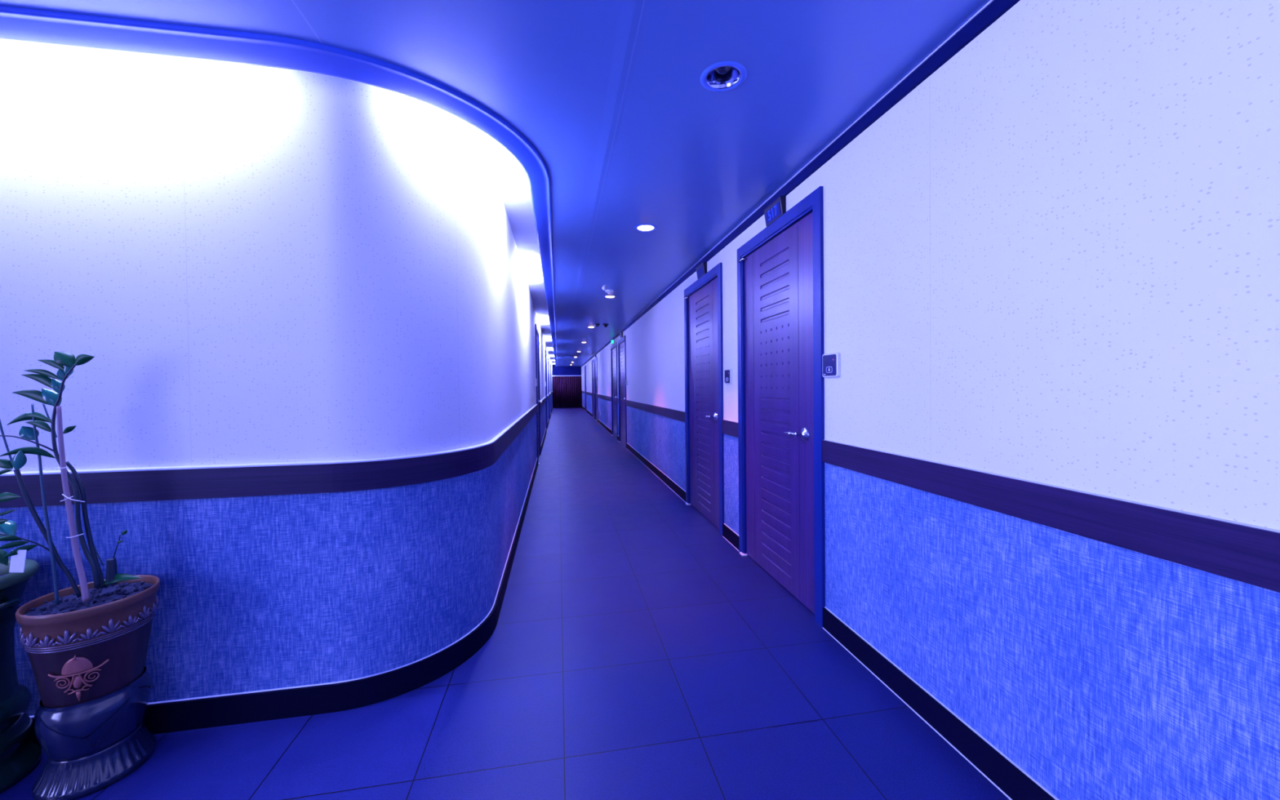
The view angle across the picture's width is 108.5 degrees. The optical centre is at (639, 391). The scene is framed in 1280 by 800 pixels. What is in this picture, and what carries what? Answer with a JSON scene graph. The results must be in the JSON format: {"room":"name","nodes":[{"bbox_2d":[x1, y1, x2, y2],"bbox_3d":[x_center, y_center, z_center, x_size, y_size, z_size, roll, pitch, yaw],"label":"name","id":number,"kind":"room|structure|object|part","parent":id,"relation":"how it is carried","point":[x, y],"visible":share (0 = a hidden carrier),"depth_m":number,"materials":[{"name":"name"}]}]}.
{"room":"hotel corridor","nodes":[
{"label":"hotel corridor","id":0,"kind":"room"},
{"bbox_2d":[0,40,552,715],"bbox_3d":[-4.365,-0.145,13.377,3.265,2.385,24.132,-1,1,-10],"label":"wall","id":1,"kind":"structure","parent":0,"point":[253,264],"depth_m":1.66,"materials":[{"name":"paint"}]},
{"bbox_2d":[0,391,552,507],"bbox_3d":[-4.351,0.179,13.375,3.283,0.114,24.150,-1,1,-10],"label":"trim","id":2,"kind":"structure","parent":1,"relation":"attached to","point":[100,486],"depth_m":1.64,"materials":[{"name":"brown wood"}]},
{"bbox_2d":[0,5,557,366],"bbox_3d":[-4.207,-1.252,13.273,3.570,0.053,24.366,-1,1,-10],"label":"trim","id":3,"kind":"structure","parent":1,"relation":"attached to","point":[18,24],"depth_m":1.51,"materials":[{"name":"paint"}]},
{"bbox_2d":[26,407,552,747],"bbox_3d":[-4.344,0.996,13.387,3.281,0.103,24.148,-1,1,-10],"label":"baseboard","id":4,"kind":"structure","parent":1,"relation":"attached to","point":[220,710],"depth_m":1.69,"materials":[{"name":"wood"}]},
{"bbox_2d":[535,324,542,464],"bbox_3d":[-1.664,0.032,7.526,0.112,2.140,1.050,-1,1,-10],"label":"door","id":5,"kind":"structure","parent":1,"relation":"in","point":[537,333],"depth_m":7.79,"materials":[{"name":"brown wood"}]},
{"bbox_2d":[544,349,548,428],"bbox_3d":[-2.539,-0.029,12.469,0.112,2.140,1.050,-1,1,-10],"label":"door","id":6,"kind":"structure","parent":1,"relation":"in","point":[545,353],"depth_m":12.90,"materials":[{"name":"brown wood"}]},
{"bbox_2d":[547,358,551,419],"bbox_3d":[-3.163,-0.073,15.994,0.112,2.140,1.050,-1,1,-10],"label":"door","id":7,"kind":"structure","parent":1,"relation":"in","point":[548,358],"depth_m":16.31,"materials":[{"name":"brown wood"}]},
{"bbox_2d":[550,364,551,414],"bbox_3d":[-3.877,-0.123,20.031,0.112,2.140,1.050,-1,1,-10],"label":"door","id":8,"kind":"structure","parent":1,"relation":"in","point":[550,364],"depth_m":19.51,"materials":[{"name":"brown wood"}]},
{"bbox_2d":[0,0,990,366],"bbox_3d":[-3.164,-1.276,11.104,4.868,0.085,29.000,-1,1,-10],"label":"ceiling","id":9,"kind":"structure","parent":0,"point":[611,95],"depth_m":1.71,"materials":[{"name":"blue paint"}]},
{"bbox_2d":[601,284,607,290],"bbox_3d":[-0.391,-1.147,5.088,0.051,0.058,0.068,0,1,23],"label":"sensor","id":10,"kind":"object","parent":9,"relation":"attached to","point":[604,287],"visible":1,"depth_m":5.07,"materials":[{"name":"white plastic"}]},
{"bbox_2d":[604,289,613,293],"bbox_3d":[-0.353,-1.159,5.357,0.108,0.042,0.108,-1,1,-10],"label":"smoke detector","id":11,"kind":"object","parent":9,"relation":"attached to","point":[608,291],"visible":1,"depth_m":5.33,"materials":[{"name":"white plastic"}]},
{"bbox_2d":[603,295,616,297],"bbox_3d":[-0.374,-1.210,5.733,0.166,0.076,0.166,-1,1,-10],"label":"recessed light","id":12,"kind":"object","parent":9,"relation":"in","point":[605,296],"visible":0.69,"depth_m":5.71,"materials":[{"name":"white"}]},
{"bbox_2d":[633,223,657,231],"bbox_3d":[0.039,-1.179,3.244,0.166,0.076,0.166,-1,1,-10],"label":"recessed light","id":13,"kind":"object","parent":9,"relation":"in","point":[643,227],"visible":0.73,"depth_m":3.23,"materials":[{"name":"white"}]},
{"bbox_3d":[0.039,-1.173,3.244,0.110,0.064,0.110,-1,1,-10],"label":"bulb","id":14,"kind":"part","parent":13,"relation":"part of","materials":[{"name":"white glass"}]},
{"bbox_2d":[700,61,746,92],"bbox_3d":[0.300,-1.164,1.662,0.166,0.067,0.166,-1,1,-10],"label":"recessed light","id":15,"kind":"object","parent":9,"relation":"in","point":[723,76],"visible":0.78,"depth_m":1.69,"materials":[{"name":"silver metal"}]},
{"bbox_3d":[0.300,-1.174,1.661,0.056,0.042,0.056,-1,1,-10],"label":"bulb","id":16,"kind":"part","parent":15,"relation":"part of","materials":[{"name":"white glass"}]},
{"bbox_2d":[0,407,1009,799],"bbox_3d":[-3.139,1.092,11.138,5.068,0.050,29.200,-1,1,-10],"label":"floor","id":17,"kind":"structure","parent":0,"point":[633,651],"depth_m":1.69,"materials":[{"name":"tile"}]},
{"bbox_2d":[0,559,41,793],"bbox_3d":[-2.045,0.874,1.379,0.319,0.640,0.310,-1,1,-10],"label":"plant pot","id":18,"kind":"object","parent":17,"relation":"on","point":[19,755],"visible":0.92,"depth_m":1.42,"materials":[{"name":"green ceramic"}]},
{"bbox_3d":[-1.911,0.646,1.380,0.049,0.039,0.087,-1,1,-1],"label":"handle","id":19,"kind":"part","parent":18,"relation":"part of","materials":[{"name":"green ceramic"}]},
{"bbox_3d":[-2.048,0.592,1.375,0.245,0.018,0.245,-1,1,-10],"label":"potting soil","id":20,"kind":"object","parent":18,"relation":"in","visible":0},
{"bbox_2d":[0,492,21,565],"bbox_3d":[-1.966,0.445,1.401,0.142,0.279,0.050,-1,1,6],"label":"potted plant","id":21,"kind":"object","parent":20,"relation":"in","point":[6,526],"visible":0.91,"depth_m":1.41,"materials":[{"name":"green plant"}]},
{"bbox_2d":[8,550,26,572],"bbox_3d":[-1.834,0.499,1.358,0.036,0.066,0.012,-1,1,-10],"label":"plant label","id":22,"kind":"object","parent":21,"relation":"attached to","point":[17,564],"visible":1,"depth_m":1.36,"materials":[{"name":"white plastic"}]},
{"bbox_2d":[15,574,159,799],"bbox_3d":[-1.710,0.911,1.448,0.291,0.558,0.291,-1,1,-10],"label":"plant pot","id":23,"kind":"object","parent":17,"relation":"on","point":[95,686],"visible":0.98,"depth_m":1.37,"materials":[{"name":"ceramic"}]},
{"bbox_2d":[23,581,153,615],"bbox_3d":[-1.713,0.651,1.445,0.270,0.018,0.270,-1,1,-10],"label":"potting soil","id":24,"kind":"object","parent":23,"relation":"in","point":[98,596],"visible":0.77,"depth_m":1.45,"materials":[{"name":"brown soil"}]},
{"bbox_2d":[0,351,141,605],"bbox_3d":[-1.767,0.261,1.419,0.315,0.770,0.096,-1,1,-25],"label":"potted plant","id":25,"kind":"object","parent":24,"relation":"in","point":[48,397],"visible":1,"depth_m":1.41,"materials":[{"name":"green plant"}]},
{"bbox_3d":[-1.884,0.142,1.370,0.049,0.181,0.004,-1,1,-10],"label":"stem","id":26,"kind":"part","parent":25,"relation":"part of","materials":[{"name":"green plant"}]},
{"bbox_3d":[-1.841,0.454,1.380,0.108,0.080,0.007,-1,1,-33],"label":"stem","id":27,"kind":"part","parent":25,"relation":"part of","materials":[{"name":"green plant"}]},
{"bbox_3d":[-1.837,0.156,1.381,0.110,0.062,0.009,-1,1,-38],"label":"stem","id":28,"kind":"part","parent":25,"relation":"part of","materials":[{"name":"green plant"}]},
{"bbox_3d":[-1.813,0.341,1.404,0.092,0.611,0.046,-1,1,-10],"label":"stem","id":29,"kind":"part","parent":25,"relation":"part of","materials":[{"name":"plant"}]},
{"bbox_3d":[-1.806,0.436,1.408,0.132,0.414,0.012,-1,1,-29],"label":"stem","id":30,"kind":"part","parent":25,"relation":"part of","materials":[{"name":"green plant"}]},
{"bbox_3d":[-1.825,0.088,1.425,0.045,0.108,0.005,-1,1,4],"label":"stem","id":31,"kind":"part","parent":25,"relation":"part of","materials":[{"name":"plant"}]},
{"bbox_3d":[-1.755,0.266,1.427,0.104,0.704,0.025,-1,1,-18],"label":"stem","id":32,"kind":"part","parent":25,"relation":"part of","materials":[{"name":"plant"}]},
{"bbox_3d":[-1.749,0.421,1.454,0.073,0.414,0.040,-1,1,-10],"label":"stem","id":33,"kind":"part","parent":25,"relation":"part of","materials":[{"name":"plant"}]},
{"bbox_3d":[-1.733,0.491,1.467,0.034,0.132,0.006,-1,1,-29],"label":"stem","id":34,"kind":"part","parent":25,"relation":"part of","materials":[{"name":"green plant"}]},
{"bbox_3d":[-1.693,0.512,1.489,0.026,0.098,0.003,-1,1,-10],"label":"stem","id":35,"kind":"part","parent":25,"relation":"part of","materials":[{"name":"green plant"}]},
{"bbox_3d":[-1.712,0.738,1.446,0.265,0.018,0.265,-1,1,-10],"label":"ring moulding","id":36,"kind":"part","parent":23,"relation":"part of","materials":[{"name":"brown ceramic"}]},
{"bbox_2d":[551,364,582,407],"bbox_3d":[-4.152,-0.323,25.667,1.768,2.385,0.001,-1,1,-10],"label":"wall","id":37,"kind":"structure","parent":0,"point":[556,371],"depth_m":25.65,"materials":[{"name":"paint"}]},
{"bbox_2d":[552,375,581,407],"bbox_3d":[-3.997,-0.024,25.289,1.575,1.755,0.085,-1,1,-10],"label":"pleated curtain","id":38,"kind":"object","parent":37,"relation":"hanging from","point":[566,388],"visible":1,"depth_m":25.29,"materials":[{"name":"fabric"}]},
{"bbox_3d":[-4.006,-0.881,25.275,1.575,0.040,0.080,-1,1,-10],"label":"curtain rail","id":39,"kind":"part","parent":38,"relation":"part of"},
{"bbox_2d":[581,0,1279,799],"bbox_3d":[-0.755,-0.115,11.545,0.001,2.300,29.000,-1,1,-10],"label":"wall","id":40,"kind":"structure","parent":0,"point":[1055,259],"depth_m":1.18,"materials":[{"name":"paint"}]},
{"bbox_2d":[584,365,586,410],"bbox_3d":[-2.572,-0.162,21.785,0.112,2.140,1.050,-1,1,-10],"label":"door","id":41,"kind":"structure","parent":40,"relation":"in","point":[585,401],"depth_m":22.01,"materials":[{"name":"brown wood"}]},
{"bbox_2d":[591,359,595,417],"bbox_3d":[-1.719,-0.102,16.960,0.112,2.140,1.050,-1,1,-10],"label":"door","id":42,"kind":"structure","parent":40,"relation":"in","point":[593,361],"depth_m":17.15,"materials":[{"name":"brown wood"}]},
{"bbox_2d":[594,356,598,420],"bbox_3d":[-1.483,-0.086,15.631,0.112,2.140,1.050,-1,1,-10],"label":"door","id":43,"kind":"structure","parent":40,"relation":"in","point":[595,358],"depth_m":15.77,"materials":[{"name":"brown wood"}]},
{"bbox_2d":[610,342,617,438],"bbox_3d":[-0.591,-0.023,10.589,0.112,2.140,1.050,-1,1,-10],"label":"door","id":44,"kind":"structure","parent":40,"relation":"in","point":[614,347],"depth_m":10.66,"materials":[{"name":"brown wood"}]},
{"bbox_2d":[617,335,626,448],"bbox_3d":[-0.356,-0.007,9.260,0.112,2.140,1.050,-1,1,-10],"label":"door","id":45,"kind":"structure","parent":40,"relation":"in","point":[621,342],"depth_m":9.31,"materials":[{"name":"brown wood"}]},
{"bbox_2d":[696,262,706,279],"bbox_3d":[0.540,-1.064,4.050,0.034,0.100,0.210,-1,1,-10],"label":"number sign","id":46,"kind":"object","parent":40,"relation":"attached to","point":[701,269],"visible":0.93,"depth_m":4.01,"materials":[{"name":"black plastic"}]},
{"bbox_3d":[0.530,-1.054,4.049,0.013,0.068,0.176,-1,1,-10],"label":"number plate","id":47,"kind":"part","parent":46,"relation":"part of","materials":[{"name":"blue plastic"}]},
{"bbox_2d":[684,262,724,536],"bbox_3d":[0.554,0.057,4.118,0.112,2.140,1.050,-1,1,-10],"label":"door","id":48,"kind":"structure","parent":40,"relation":"in","point":[703,300],"depth_m":4.07,"materials":[{"name":"brown wood"}]},
{"bbox_3d":[0.585,0.206,3.829,0.068,0.076,0.184,-1,1,-10],"label":"handle","id":49,"kind":"part","parent":48,"relation":"part of","materials":[{"name":"silver metal"}]},
{"bbox_2d":[724,368,732,384],"bbox_3d":[0.663,-0.115,3.467,0.019,0.112,0.124,-1,1,-10],"label":"card reader","id":50,"kind":"object","parent":40,"relation":"attached to","point":[727,372],"visible":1,"depth_m":3.44,"materials":[{"name":"white plastic"}]},
{"bbox_3d":[0.656,-0.115,3.466,0.002,0.098,0.109,-1,1,-10],"label":"plate","id":51,"kind":"part","parent":50,"relation":"part of","materials":[{"name":"black plastic"}]},
{"bbox_2d":[764,195,786,226],"bbox_3d":[0.782,-1.047,2.680,0.035,0.100,0.210,-1,1,-10],"label":"number sign","id":52,"kind":"object","parent":40,"relation":"attached to","point":[777,208],"visible":1,"depth_m":2.64,"materials":[{"name":"black plastic"}]},
{"bbox_3d":[0.772,-1.037,2.678,0.013,0.068,0.176,-1,1,-10],"label":"number plate","id":53,"kind":"part","parent":52,"relation":"part of","materials":[{"name":"blue plastic"}]},
{"bbox_2d":[737,186,825,627],"bbox_3d":[0.796,0.074,2.749,0.112,2.140,1.050,-1,1,-10],"label":"door","id":54,"kind":"structure","parent":40,"relation":"in","point":[780,268],"depth_m":2.63,"materials":[{"name":"brown wood"}]},
{"bbox_3d":[0.827,0.223,2.461,0.068,0.076,0.184,-1,1,-10],"label":"handle","id":55,"kind":"part","parent":54,"relation":"part of","materials":[{"name":"silver metal"}]},
{"bbox_2d":[581,0,1020,366],"bbox_3d":[-0.775,-1.236,11.527,0.017,0.058,29.000,-1,1,-10],"label":"trim","id":56,"kind":"structure","parent":40,"relation":"attached to","point":[993,10],"depth_m":1.81,"materials":[{"name":"wood"}]},
{"bbox_2d":[581,405,1059,799],"bbox_3d":[-0.751,0.983,11.559,0.017,0.103,29.000,-1,1,-10],"label":"baseboard","id":57,"kind":"structure","parent":40,"relation":"attached to","point":[1002,772],"depth_m":1.59,"materials":[{"name":"wood"}]},
{"bbox_2d":[822,352,840,377],"bbox_3d":[0.894,-0.125,2.159,0.019,0.112,0.124,-1,1,-10],"label":"card reader","id":58,"kind":"object","parent":40,"relation":"attached to","point":[831,362],"visible":1,"depth_m":2.14,"materials":[{"name":"white plastic"}]},
{"bbox_3d":[0.887,-0.125,2.158,0.002,0.098,0.109,-1,1,-10],"label":"plate","id":59,"kind":"part","parent":58,"relation":"part of","materials":[{"name":"black plastic"}]},
{"bbox_2d":[581,391,1279,592],"bbox_3d":[-0.759,0.169,11.547,0.014,0.108,29.000,-1,1,-10],"label":"trim","id":60,"kind":"structure","parent":40,"relation":"attached to","point":[1248,553],"depth_m":1.10,"materials":[{"name":"brown wood"}]}
]}

